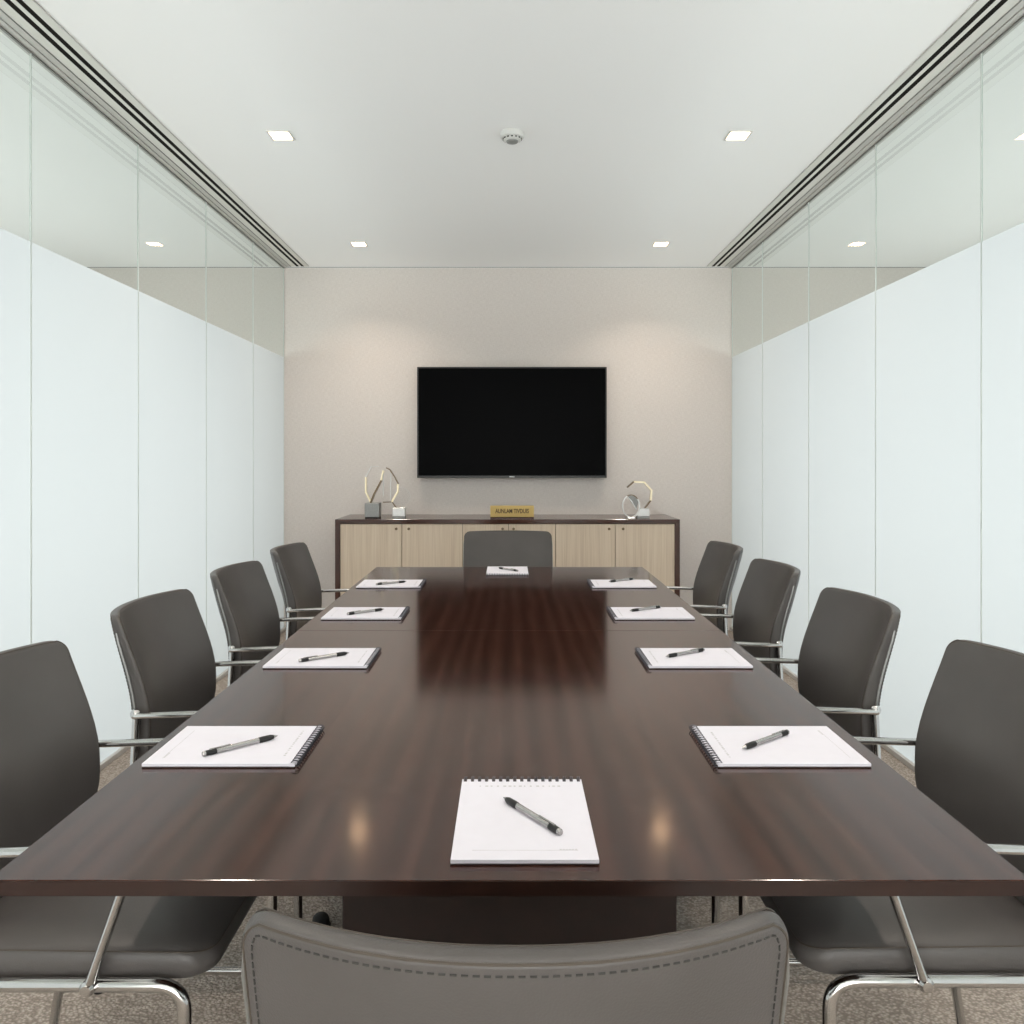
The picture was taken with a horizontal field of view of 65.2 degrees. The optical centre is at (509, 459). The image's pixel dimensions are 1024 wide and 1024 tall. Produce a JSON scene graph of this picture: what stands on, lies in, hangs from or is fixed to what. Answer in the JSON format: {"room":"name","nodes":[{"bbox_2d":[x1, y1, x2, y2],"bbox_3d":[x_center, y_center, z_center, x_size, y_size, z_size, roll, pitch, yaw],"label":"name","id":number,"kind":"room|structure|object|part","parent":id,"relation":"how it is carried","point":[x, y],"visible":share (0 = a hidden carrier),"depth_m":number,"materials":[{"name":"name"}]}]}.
{"room":"office","nodes":[
{"label":"office","id":0,"kind":"room"},
{"bbox_2d":[0,17,287,770],"bbox_3d":[-1.674,-0.085,2.125,0.048,2.700,7.650,0,0,0],"label":"wall","id":1,"kind":"structure","parent":0,"point":[142,437],"depth_m":3.37,"materials":[{"name":"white glass"}]},
{"bbox_3d":[-1.678,-0.091,2.399,0.001,2.672,0.806,0,0,0],"label":"glass pane","id":2,"kind":"part","parent":1,"relation":"part of","materials":[{"name":"white glass"}]},
{"bbox_3d":[-1.678,-0.091,3.209,0.001,2.672,0.806,0,0,0],"label":"glass pane","id":3,"kind":"part","parent":1,"relation":"part of","materials":[{"name":"white glass"}]},
{"bbox_3d":[-1.678,-0.091,4.019,0.001,2.672,0.806,0,0,0],"label":"glass pane","id":4,"kind":"part","parent":1,"relation":"part of","materials":[{"name":"white glass"}]},
{"bbox_3d":[-1.678,-0.091,4.829,0.001,2.672,0.806,0,0,0],"label":"glass pane","id":5,"kind":"part","parent":1,"relation":"part of","materials":[{"name":"white glass"}]},
{"bbox_3d":[-1.678,-0.091,5.592,0.001,2.672,0.712,0,0,0],"label":"glass pane","id":6,"kind":"part","parent":1,"relation":"part of","materials":[{"name":"white glass"}]},
{"bbox_2d":[89,268,923,629],"bbox_3d":[0.000,-0.083,6.000,8.400,2.696,0.100,0,0,0],"label":"wall","id":7,"kind":"structure","parent":0,"point":[356,340],"depth_m":5.95,"materials":[{"name":"beige paint"}]},
{"bbox_2d":[87,267,925,267],"bbox_3d":[0.000,-1.433,6.006,8.400,0.004,0.088,0,0,0],"label":"trim","id":8,"kind":"structure","parent":7,"relation":"attached to","point":[87,267],"depth_m":5.96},
{"bbox_2d":[417,367,606,477],"bbox_3d":[0.018,-0.276,5.909,1.394,0.816,0.080,0,0,0],"label":"television","id":9,"kind":"object","parent":7,"relation":"attached to","point":[473,422],"visible":1,"depth_m":5.87,"materials":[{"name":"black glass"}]},
{"bbox_2d":[0,0,1023,266],"bbox_3d":[0.000,-1.475,2.125,8.400,0.080,7.650,0,0,0],"label":"ceiling","id":10,"kind":"structure","parent":0,"point":[396,112],"depth_m":3.46,"materials":[{"name":"white paint"}]},
{"bbox_2d":[0,0,308,266],"bbox_3d":[-1.563,-1.433,2.125,0.163,0.005,7.590,0,0,0],"label":"ceiling vent","id":11,"kind":"object","parent":10,"relation":"in","point":[28,18],"visible":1,"depth_m":3.26,"materials":[{"name":"metal"}]},
{"bbox_2d":[266,130,295,140],"bbox_3d":[-1.010,-1.433,3.535,0.102,0.004,0.102,0,0,0],"label":"recessed light","id":12,"kind":"object","parent":10,"relation":"in","point":[275,135],"visible":1,"depth_m":3.53,"materials":[{"name":"white ceramic"}]},
{"bbox_2d":[269,132,292,139],"bbox_3d":[-1.010,-1.434,3.535,0.084,0.002,0.084,0,0,0],"label":"diffuser","id":13,"kind":"object","parent":12,"relation":"attached to","point":[273,135],"depth_m":3.53,"materials":[{"name":"white plastic"}]},
{"bbox_2d":[350,242,367,245],"bbox_3d":[-1.000,-1.433,5.310,0.102,0.004,0.102,0,0,0],"label":"recessed light","id":14,"kind":"object","parent":10,"relation":"in","point":[351,243],"visible":1,"depth_m":5.30,"materials":[{"name":"white plastic"}]},
{"bbox_2d":[352,243,365,245],"bbox_3d":[-1.000,-1.434,5.310,0.084,0.002,0.084,0,0,0],"label":"diffuser","id":15,"kind":"object","parent":14,"relation":"attached to","point":[353,244],"depth_m":5.32,"materials":[{"name":"white plastic"}]},
{"bbox_2d":[500,128,523,144],"bbox_3d":[0.012,-1.412,3.505,0.104,0.045,0.104,0,0,0],"label":"smoke detector","id":16,"kind":"object","parent":10,"relation":"attached to","point":[511,136],"visible":1,"depth_m":3.47,"materials":[{"name":"white plastic"}]},
{"bbox_2d":[652,242,669,245],"bbox_3d":[1.005,-1.433,5.310,0.102,0.004,0.102,0,0,0],"label":"recessed light","id":17,"kind":"object","parent":10,"relation":"in","point":[654,243],"visible":1,"depth_m":5.31,"materials":[{"name":"white ceramic"}]},
{"bbox_2d":[654,243,667,245],"bbox_3d":[1.005,-1.434,5.310,0.084,0.002,0.084,0,0,0],"label":"diffuser","id":18,"kind":"object","parent":17,"relation":"attached to","point":[655,244],"depth_m":5.32,"materials":[{"name":"white plastic"}]},
{"bbox_2d":[723,130,752,140],"bbox_3d":[1.010,-1.433,3.535,0.102,0.004,0.102,0,0,0],"label":"recessed light","id":19,"kind":"object","parent":10,"relation":"in","point":[733,135],"visible":1,"depth_m":3.53,"materials":[{"name":"white plastic"}]},
{"bbox_2d":[726,132,749,139],"bbox_3d":[1.010,-1.434,3.535,0.084,0.002,0.084,0,0,0],"label":"diffuser","id":20,"kind":"object","parent":19,"relation":"attached to","point":[731,135],"depth_m":3.53,"materials":[{"name":"white plastic"}]},
{"bbox_2d":[707,0,1023,266],"bbox_3d":[1.540,-1.433,2.125,0.163,0.005,7.590,0,0,0],"label":"ceiling vent","id":21,"kind":"object","parent":10,"relation":"in","point":[983,18],"visible":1,"depth_m":3.24,"materials":[{"name":"metal"}]},
{"bbox_2d":[0,630,1023,1023],"bbox_3d":[0.000,1.295,2.125,8.400,0.060,7.650,0,0,0],"label":"floor","id":22,"kind":"structure","parent":0,"point":[215,999],"depth_m":1.88,"materials":[{"name":"carpet"}]},
{"bbox_2d":[0,640,276,1023],"bbox_3d":[-0.741,0.820,1.467,0.549,0.890,0.502,0,0,0],"label":"chair","id":23,"kind":"object","parent":22,"relation":"on","point":[50,746],"visible":0.64,"depth_m":1.36,"materials":[{"name":"grey leather"}]},
{"bbox_3d":[-0.938,0.587,1.467,0.154,0.425,0.438,0,0,0],"label":"backrest","id":24,"kind":"part","parent":23,"relation":"part of","materials":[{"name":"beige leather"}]},
{"bbox_3d":[-0.931,0.926,1.696,0.107,0.657,0.018,0,0,0],"label":"leg","id":25,"kind":"part","parent":23,"relation":"part of","materials":[{"name":"silver metal"}]},
{"bbox_3d":[-0.752,0.812,1.238,0.309,0.021,0.020,0,0,0],"label":"seat rail","id":26,"kind":"part","parent":23,"relation":"part of","materials":[{"name":"silver metal"}]},
{"bbox_3d":[-0.732,0.699,1.227,0.310,0.219,0.019,0,0,0],"label":"armrest","id":27,"kind":"part","parent":23,"relation":"part of","materials":[{"name":"silver metal"}]},
{"bbox_3d":[-0.683,0.784,1.467,0.433,0.064,0.431,0,0,0],"label":"seat","id":28,"kind":"part","parent":23,"relation":"part of","materials":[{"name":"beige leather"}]},
{"bbox_3d":[-0.732,0.699,1.707,0.310,0.219,0.019,0,0,0],"label":"armrest","id":29,"kind":"part","parent":23,"relation":"part of","materials":[{"name":"silver metal"}]},
{"bbox_3d":[-0.546,1.027,1.238,0.108,0.451,0.020,0,0,0],"label":"leg","id":30,"kind":"part","parent":23,"relation":"part of","materials":[{"name":"silver metal"}]},
{"bbox_3d":[-0.546,1.027,1.696,0.108,0.451,0.020,0,0,0],"label":"leg","id":31,"kind":"part","parent":23,"relation":"part of","materials":[{"name":"silver metal"}]},
{"bbox_2d":[94,589,302,994],"bbox_3d":[-0.741,0.820,2.133,0.549,0.890,0.502,0,0,0],"label":"chair","id":32,"kind":"object","parent":22,"relation":"on","point":[162,640],"visible":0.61,"depth_m":2.13,"materials":[{"name":"grey leather"}]},
{"bbox_3d":[-0.931,0.926,1.904,0.107,0.657,0.018,0,0,0],"label":"leg","id":33,"kind":"part","parent":32,"relation":"part of","materials":[{"name":"silver metal"}]},
{"bbox_3d":[-0.938,0.587,2.133,0.154,0.425,0.438,0,0,0],"label":"backrest","id":34,"kind":"part","parent":32,"relation":"part of","materials":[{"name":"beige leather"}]},
{"bbox_3d":[-0.732,0.699,1.893,0.310,0.219,0.019,0,0,0],"label":"armrest","id":35,"kind":"part","parent":32,"relation":"part of","materials":[{"name":"silver metal"}]},
{"bbox_3d":[-0.732,0.699,2.373,0.310,0.219,0.019,0,0,0],"label":"armrest","id":36,"kind":"part","parent":32,"relation":"part of","materials":[{"name":"silver metal"}]},
{"bbox_3d":[-0.546,1.027,1.904,0.108,0.451,0.020,0,0,0],"label":"leg","id":37,"kind":"part","parent":32,"relation":"part of","materials":[{"name":"silver metal"}]},
{"bbox_2d":[210,561,313,686],"bbox_3d":[-0.741,0.820,2.790,0.549,0.890,0.502,0,0,0],"label":"chair","id":38,"kind":"object","parent":22,"relation":"on","point":[246,603],"visible":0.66,"depth_m":2.82,"materials":[{"name":"grey leather"}]},
{"bbox_3d":[-0.931,0.926,2.561,0.107,0.657,0.018,0,0,0],"label":"leg","id":39,"kind":"part","parent":38,"relation":"part of","materials":[{"name":"silver metal"}]},
{"bbox_3d":[-0.938,0.587,2.790,0.154,0.425,0.438,0,0,0],"label":"backrest","id":40,"kind":"part","parent":38,"relation":"part of","materials":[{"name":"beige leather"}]},
{"bbox_3d":[-0.732,0.699,2.550,0.310,0.219,0.019,0,0,0],"label":"armrest","id":41,"kind":"part","parent":38,"relation":"part of","materials":[{"name":"silver metal"}]},
{"bbox_3d":[-0.732,0.699,3.030,0.310,0.219,0.019,0,0,0],"label":"armrest","id":42,"kind":"part","parent":38,"relation":"part of","materials":[{"name":"silver metal"}]},
{"bbox_2d":[270,542,349,639],"bbox_3d":[-0.741,0.820,3.456,0.549,0.890,0.502,0,0,0],"label":"chair","id":43,"kind":"object","parent":22,"relation":"on","point":[297,577],"visible":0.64,"depth_m":3.49,"materials":[{"name":"grey leather"}]},
{"bbox_3d":[-0.931,0.926,3.227,0.107,0.657,0.018,0,0,0],"label":"leg","id":44,"kind":"part","parent":43,"relation":"part of","materials":[{"name":"silver metal"}]},
{"bbox_3d":[-0.938,0.587,3.456,0.154,0.425,0.438,0,0,0],"label":"backrest","id":45,"kind":"part","parent":43,"relation":"part of","materials":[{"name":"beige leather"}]},
{"bbox_3d":[-0.732,0.699,3.216,0.310,0.219,0.019,0,0,0],"label":"armrest","id":46,"kind":"part","parent":43,"relation":"part of","materials":[{"name":"silver metal"}]},
{"bbox_3d":[-0.732,0.699,3.696,0.310,0.219,0.019,0,0,0],"label":"armrest","id":47,"kind":"part","parent":43,"relation":"part of","materials":[{"name":"silver metal"}]},
{"bbox_2d":[312,911,330,925],"bbox_3d":[-0.512,1.247,2.170,0.054,0.036,0.054,0,0,0],"label":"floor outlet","id":48,"kind":"object","parent":22,"relation":"on","point":[321,917],"visible":0.7,"depth_m":2.16,"materials":[{"name":"black plastic"}]},
{"bbox_2d":[335,514,679,599],"bbox_3d":[-0.014,0.835,5.681,2.344,0.861,0.533,0,0,0],"label":"sideboard","id":49,"kind":"object","parent":22,"relation":"on","point":[362,544],"visible":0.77,"depth_m":5.44,"materials":[{"name":"brown wood"}]},
{"bbox_3d":[-1.169,0.850,5.692,0.033,0.831,0.512,0,0,0],"label":"panel","id":50,"kind":"part","parent":49,"relation":"part of","materials":[{"name":"brown wood"}]},
{"bbox_3d":[-0.943,0.825,5.452,0.416,0.775,0.020,0,0,0],"label":"door","id":51,"kind":"part","parent":49,"relation":"part of","materials":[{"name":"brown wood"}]},
{"bbox_2d":[365,466,383,517],"bbox_3d":[-0.944,0.224,5.600,0.133,0.360,0.100,0,0,0],"label":"sculpture","id":52,"kind":"object","parent":49,"relation":"on","point":[372,509],"visible":1,"depth_m":5.57,"materials":[{"name":"metal"}]},
{"bbox_2d":[383,467,409,517],"bbox_3d":[-0.786,0.228,5.580,0.189,0.352,0.086,0,0,0],"label":"sculpture","id":53,"kind":"object","parent":49,"relation":"on","point":[397,512],"visible":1,"depth_m":5.56,"materials":[{"name":"silver metal"}]},
{"bbox_3d":[-0.526,0.825,5.452,0.409,0.775,0.020,0,0,0],"label":"door","id":54,"kind":"part","parent":49,"relation":"part of","materials":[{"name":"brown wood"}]},
{"bbox_3d":[-0.164,0.825,5.452,0.309,0.775,0.020,0,0,0],"label":"door","id":55,"kind":"part","parent":49,"relation":"part of","materials":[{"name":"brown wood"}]},
{"bbox_3d":[-0.014,0.419,5.692,2.344,0.030,0.512,0,0,0],"label":"panel","id":56,"kind":"part","parent":49,"relation":"part of","materials":[{"name":"brown wood"}]},
{"bbox_2d":[490,505,533,518],"bbox_3d":[0.018,0.359,5.520,0.300,0.090,0.040,0,0,0],"label":"name plaque","id":57,"kind":"object","parent":49,"relation":"on","point":[496,511],"visible":1,"depth_m":5.51,"materials":[{"name":"gold metal"}]},
{"bbox_3d":[0.153,0.825,5.452,0.316,0.775,0.020,0,0,0],"label":"door","id":58,"kind":"part","parent":49,"relation":"part of","materials":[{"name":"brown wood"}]},
{"bbox_3d":[0.516,0.825,5.452,0.403,0.775,0.020,0,0,0],"label":"door","id":59,"kind":"part","parent":49,"relation":"part of","materials":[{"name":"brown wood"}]},
{"bbox_2d":[622,494,639,518],"bbox_3d":[0.835,0.321,5.500,0.124,0.167,0.050,0,0,0],"label":"sculpture","id":60,"kind":"object","parent":49,"relation":"on","point":[634,500],"visible":1,"depth_m":5.49,"materials":[{"name":"silver metal"}]},
{"bbox_2d":[627,481,652,517],"bbox_3d":[0.909,0.275,5.600,0.178,0.258,0.074,0,0,0],"label":"sculpture","id":61,"kind":"object","parent":49,"relation":"on","point":[644,512],"visible":0.96,"depth_m":5.58,"materials":[{"name":"silver metal"}]},
{"bbox_3d":[0.922,0.825,5.452,0.401,0.775,0.020,0,0,0],"label":"door","id":62,"kind":"part","parent":49,"relation":"part of","materials":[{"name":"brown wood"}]},
{"bbox_3d":[1.141,0.850,5.692,0.033,0.831,0.512,0,0,0],"label":"panel","id":63,"kind":"part","parent":49,"relation":"part of","materials":[{"name":"brown wood"}]},
{"bbox_2d":[463,530,552,566],"bbox_3d":[-0.008,0.817,3.926,0.518,0.896,0.549,0,0,0],"label":"chair","id":64,"kind":"object","parent":22,"relation":"on","point":[495,547],"visible":0.38,"depth_m":4.12,"materials":[{"name":"grey leather"}]},
{"bbox_2d":[0,567,1023,944],"bbox_3d":[0.000,0.890,2.416,1.280,0.750,2.871,0,0,0],"label":"conference table","id":65,"kind":"object","parent":22,"relation":"on","point":[533,675],"visible":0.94,"depth_m":1.31,"materials":[{"name":"brown wood"}]},
{"bbox_2d":[142,725,324,767],"bbox_3d":[-0.483,0.509,1.432,0.263,0.012,0.190,0,0,0],"label":"spiral notepad","id":66,"kind":"object","parent":65,"relation":"on","point":[184,750],"visible":1,"depth_m":1.40,"materials":[{"name":"white paper"}]},
{"bbox_2d":[202,735,277,756],"bbox_3d":[-0.474,0.502,1.413,0.138,0.011,0.010,0,0,-42],"label":"ballpoint pen","id":67,"kind":"object","parent":66,"relation":"on","point":[223,748],"visible":1,"depth_m":1.40,"materials":[{"name":"silver metal"}]},
{"bbox_2d":[263,647,380,668],"bbox_3d":[-0.476,0.509,2.065,0.263,0.012,0.190,0,0,0],"label":"spiral notepad","id":68,"kind":"object","parent":65,"relation":"on","point":[287,658],"visible":1,"depth_m":2.04,"materials":[{"name":"white paper"}]},
{"bbox_2d":[298,652,348,661],"bbox_3d":[-0.473,0.502,2.046,0.138,0.011,0.010,0,0,-37],"label":"ballpoint pen","id":69,"kind":"object","parent":68,"relation":"on","point":[310,658],"visible":1,"depth_m":2.04,"materials":[{"name":"silver metal"}]},
{"bbox_2d":[321,606,409,619],"bbox_3d":[-0.474,0.509,2.665,0.263,0.012,0.190,0,0,0],"label":"spiral notepad","id":70,"kind":"object","parent":65,"relation":"on","point":[336,613],"visible":1,"depth_m":2.63,"materials":[{"name":"white paper"}]},
{"bbox_2d":[347,608,382,614],"bbox_3d":[-0.477,0.502,2.657,0.138,0.011,0.010,0,0,-39],"label":"ballpoint pen","id":71,"kind":"object","parent":70,"relation":"on","point":[376,609],"visible":1,"depth_m":2.65,"materials":[{"name":"silver metal"}]},
{"bbox_2d":[356,579,425,587],"bbox_3d":[-0.483,0.509,3.300,0.263,0.012,0.190,0,0,0],"label":"spiral notepad","id":72,"kind":"object","parent":65,"relation":"on","point":[366,583],"visible":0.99,"depth_m":3.26,"materials":[{"name":"white paper"}]},
{"bbox_2d":[376,580,405,584],"bbox_3d":[-0.484,0.502,3.278,0.138,0.011,0.010,0,0,-34],"label":"ballpoint pen","id":73,"kind":"object","parent":72,"relation":"on","point":[401,581],"visible":1,"depth_m":3.27,"materials":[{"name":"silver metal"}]},
{"bbox_2d":[486,566,528,575],"bbox_3d":[-0.010,0.509,3.681,0.190,0.012,0.263,0,0,0],"label":"spiral notepad","id":74,"kind":"object","parent":65,"relation":"on","point":[491,570],"visible":1,"depth_m":3.64,"materials":[{"name":"white paper"}]},
{"bbox_2d":[499,567,517,571],"bbox_3d":[-0.007,0.502,3.683,0.010,0.011,0.138,0,0,-41],"label":"ballpoint pen","id":75,"kind":"object","parent":74,"relation":"on","point":[503,568],"visible":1,"depth_m":3.67,"materials":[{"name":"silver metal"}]},
{"bbox_3d":[0.000,0.525,3.133,1.280,0.020,1.434,0,0,0],"label":"tabletop panel","id":76,"kind":"part","parent":65,"relation":"part of","materials":[{"name":"brown wood"}]},
{"bbox_3d":[0.000,0.525,1.698,1.280,0.020,1.434,0,0,0],"label":"tabletop panel","id":77,"kind":"part","parent":65,"relation":"part of","materials":[{"name":"brown wood"}]},
{"bbox_2d":[450,776,599,864],"bbox_3d":[0.019,0.509,1.148,0.190,0.012,0.263,0,0,0],"label":"spiral notepad","id":78,"kind":"object","parent":65,"relation":"on","point":[488,831],"visible":1,"depth_m":1.11,"materials":[{"name":"white paper"}]},
{"bbox_2d":[503,797,562,835],"bbox_3d":[0.030,0.502,1.135,0.010,0.011,0.138,0,0,-35],"label":"ballpoint pen","id":79,"kind":"object","parent":78,"relation":"on","point":[513,803],"visible":1,"depth_m":1.12,"materials":[{"name":"silver metal"}]},
{"bbox_2d":[587,579,656,587],"bbox_3d":[0.458,0.509,3.300,0.263,0.012,0.190,0,0,0],"label":"spiral notepad","id":80,"kind":"object","parent":65,"relation":"on","point":[593,583],"visible":1,"depth_m":3.26,"materials":[{"name":"white paper"}]},
{"bbox_2d":[608,577,633,581],"bbox_3d":[0.466,0.502,3.349,0.138,0.011,0.010,0,0,-35],"label":"ballpoint pen","id":81,"kind":"object","parent":80,"relation":"on","point":[630,578],"visible":1,"depth_m":3.35,"materials":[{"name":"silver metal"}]},
{"bbox_2d":[606,606,694,619],"bbox_3d":[0.464,0.509,2.665,0.263,0.012,0.190,0,0,0],"label":"spiral notepad","id":82,"kind":"object","parent":65,"relation":"on","point":[617,613],"visible":1,"depth_m":2.63,"materials":[{"name":"white paper"}]},
{"bbox_2d":[630,605,660,611],"bbox_3d":[0.459,0.502,2.707,0.138,0.011,0.010,0,0,-32],"label":"ballpoint pen","id":83,"kind":"object","parent":82,"relation":"on","point":[654,606],"visible":1,"depth_m":2.71,"materials":[{"name":"silver metal"}]},
{"bbox_2d":[635,647,752,668],"bbox_3d":[0.468,0.509,2.065,0.263,0.012,0.190,0,0,0],"label":"spiral notepad","id":84,"kind":"object","parent":65,"relation":"on","point":[654,658],"visible":1,"depth_m":2.04,"materials":[{"name":"white paper"}]},
{"bbox_2d":[666,648,704,657],"bbox_3d":[0.458,0.502,2.085,0.138,0.011,0.010,0,0,-33],"label":"ballpoint pen","id":85,"kind":"object","parent":84,"relation":"on","point":[695,650],"visible":1,"depth_m":2.08,"materials":[{"name":"silver metal"}]},
{"bbox_2d":[689,724,870,767],"bbox_3d":[0.473,0.509,1.432,0.263,0.012,0.190,0,0,0],"label":"spiral notepad","id":86,"kind":"object","parent":65,"relation":"on","point":[804,746],"visible":1,"depth_m":1.41,"materials":[{"name":"white paper"}]},
{"bbox_2d":[742,729,789,748],"bbox_3d":[0.460,0.502,1.438,0.138,0.011,0.010,0,0,-38],"label":"ballpoint pen","id":87,"kind":"object","parent":86,"relation":"on","point":[781,733],"visible":1,"depth_m":1.43,"materials":[{"name":"silver metal"}]},
{"bbox_2d":[241,907,789,1023],"bbox_3d":[0.005,0.817,0.864,0.518,0.896,0.549,0,0,0],"label":"chair","id":88,"kind":"object","parent":22,"relation":"on","point":[295,970],"visible":1,"depth_m":0.61,"materials":[{"name":"grey leather"}]},
{"bbox_2d":[667,541,742,635],"bbox_3d":[0.737,0.820,3.525,0.549,0.890,0.502,0,0,0],"label":"chair","id":89,"kind":"object","parent":22,"relation":"on","point":[715,578],"visible":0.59,"depth_m":3.56,"materials":[{"name":"grey leather"}]},
{"bbox_3d":[0.728,0.699,3.765,0.310,0.219,0.019,0,0,0],"label":"armrest","id":90,"kind":"part","parent":89,"relation":"part of","materials":[{"name":"silver metal"}]},
{"bbox_3d":[0.728,0.699,3.285,0.310,0.219,0.019,0,0,0],"label":"armrest","id":91,"kind":"part","parent":89,"relation":"part of","materials":[{"name":"silver metal"}]},
{"bbox_3d":[0.934,0.587,3.525,0.154,0.425,0.438,0,0,0],"label":"backrest","id":92,"kind":"part","parent":89,"relation":"part of","materials":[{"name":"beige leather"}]},
{"bbox_3d":[0.927,0.926,3.296,0.107,0.657,0.018,0,0,0],"label":"leg","id":93,"kind":"part","parent":89,"relation":"part of","materials":[{"name":"silver metal"}]},
{"bbox_2d":[700,558,800,679],"bbox_3d":[0.737,0.820,2.855,0.549,0.890,0.502,0,0,0],"label":"chair","id":94,"kind":"object","parent":22,"relation":"on","point":[766,596],"visible":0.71,"depth_m":2.89,"materials":[{"name":"grey leather"}]},
{"bbox_3d":[0.728,0.699,3.095,0.310,0.219,0.019,0,0,0],"label":"armrest","id":95,"kind":"part","parent":94,"relation":"part of","materials":[{"name":"silver metal"}]},
{"bbox_3d":[0.728,0.699,2.615,0.310,0.219,0.019,0,0,0],"label":"armrest","id":96,"kind":"part","parent":94,"relation":"part of","materials":[{"name":"silver metal"}]},
{"bbox_3d":[0.934,0.587,2.855,0.154,0.425,0.438,0,0,0],"label":"backrest","id":97,"kind":"part","parent":94,"relation":"part of","materials":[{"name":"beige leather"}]},
{"bbox_3d":[0.927,0.926,2.626,0.107,0.657,0.018,0,0,0],"label":"leg","id":98,"kind":"part","parent":94,"relation":"part of","materials":[{"name":"silver metal"}]},
{"bbox_2d":[711,587,900,965],"bbox_3d":[0.737,0.820,2.165,0.549,0.890,0.502,0,0,0],"label":"chair","id":99,"kind":"object","parent":22,"relation":"on","point":[849,638],"visible":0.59,"depth_m":2.17,"materials":[{"name":"grey leather"}]},
{"bbox_3d":[0.542,1.027,1.936,0.108,0.451,0.020,0,0,0],"label":"leg","id":100,"kind":"part","parent":99,"relation":"part of","materials":[{"name":"silver metal"}]},
{"bbox_3d":[0.728,0.699,2.405,0.310,0.219,0.019,0,0,0],"label":"armrest","id":101,"kind":"part","parent":99,"relation":"part of","materials":[{"name":"silver metal"}]},
{"bbox_3d":[0.728,0.699,1.925,0.310,0.219,0.019,0,0,0],"label":"armrest","id":102,"kind":"part","parent":99,"relation":"part of","materials":[{"name":"silver metal"}]},
{"bbox_3d":[0.934,0.587,2.165,0.154,0.425,0.438,0,0,0],"label":"backrest","id":103,"kind":"part","parent":99,"relation":"part of","materials":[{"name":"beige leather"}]},
{"bbox_3d":[0.927,0.926,1.936,0.107,0.657,0.018,0,0,0],"label":"leg","id":104,"kind":"part","parent":99,"relation":"part of","materials":[{"name":"silver metal"}]},
{"bbox_2d":[738,639,1023,1023],"bbox_3d":[0.737,0.820,1.477,0.549,0.890,0.502,0,0,0],"label":"chair","id":105,"kind":"object","parent":22,"relation":"on","point":[968,743],"visible":0.73,"depth_m":1.37,"materials":[{"name":"grey leather"}]},
{"bbox_3d":[0.542,1.027,1.706,0.108,0.451,0.020,0,0,0],"label":"leg","id":106,"kind":"part","parent":105,"relation":"part of","materials":[{"name":"silver metal"}]},
{"bbox_3d":[0.542,1.027,1.248,0.108,0.451,0.020,0,0,0],"label":"leg","id":107,"kind":"part","parent":105,"relation":"part of","materials":[{"name":"silver metal"}]},
{"bbox_3d":[0.728,0.699,1.717,0.310,0.219,0.019,0,0,0],"label":"armrest","id":108,"kind":"part","parent":105,"relation":"part of","materials":[{"name":"silver metal"}]},
{"bbox_3d":[0.679,0.784,1.477,0.433,0.064,0.431,0,0,0],"label":"seat","id":109,"kind":"part","parent":105,"relation":"part of","materials":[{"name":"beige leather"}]},
{"bbox_3d":[0.728,0.699,1.237,0.310,0.219,0.019,0,0,0],"label":"armrest","id":110,"kind":"part","parent":105,"relation":"part of","materials":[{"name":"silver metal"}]},
{"bbox_3d":[0.749,0.812,1.248,0.309,0.021,0.020,0,0,0],"label":"seat rail","id":111,"kind":"part","parent":105,"relation":"part of","materials":[{"name":"silver metal"}]},
{"bbox_3d":[0.927,0.926,1.706,0.107,0.657,0.018,0,0,0],"label":"leg","id":112,"kind":"part","parent":105,"relation":"part of","materials":[{"name":"silver metal"}]},
{"bbox_3d":[0.934,0.587,1.477,0.154,0.425,0.438,0,0,0],"label":"backrest","id":113,"kind":"part","parent":105,"relation":"part of","materials":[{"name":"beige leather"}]},
{"bbox_2d":[728,7,1023,771],"bbox_3d":[1.651,-0.085,2.125,0.048,2.700,7.650,0,0,0],"label":"wall","id":114,"kind":"structure","parent":0,"point":[878,438],"depth_m":3.37,"materials":[{"name":"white glass"}]},
{"bbox_3d":[1.655,-0.091,5.592,0.001,2.672,0.712,0,0,0],"label":"glass pane","id":115,"kind":"part","parent":114,"relation":"part of","materials":[{"name":"white glass"}]},
{"bbox_3d":[1.655,-0.091,4.829,0.001,2.672,0.806,0,0,0],"label":"glass pane","id":116,"kind":"part","parent":114,"relation":"part of","materials":[{"name":"white glass"}]},
{"bbox_3d":[1.655,-0.091,4.019,0.001,2.672,0.806,0,0,0],"label":"glass pane","id":117,"kind":"part","parent":114,"relation":"part of","materials":[{"name":"white glass"}]},
{"bbox_3d":[1.655,-0.091,3.209,0.001,2.672,0.806,0,0,0],"label":"glass pane","id":118,"kind":"part","parent":114,"relation":"part of","materials":[{"name":"white glass"}]},
{"bbox_3d":[1.655,-0.091,2.399,0.001,2.672,0.806,0,0,0],"label":"glass pane","id":119,"kind":"part","parent":114,"relation":"part of","materials":[{"name":"white glass"}]}
]}

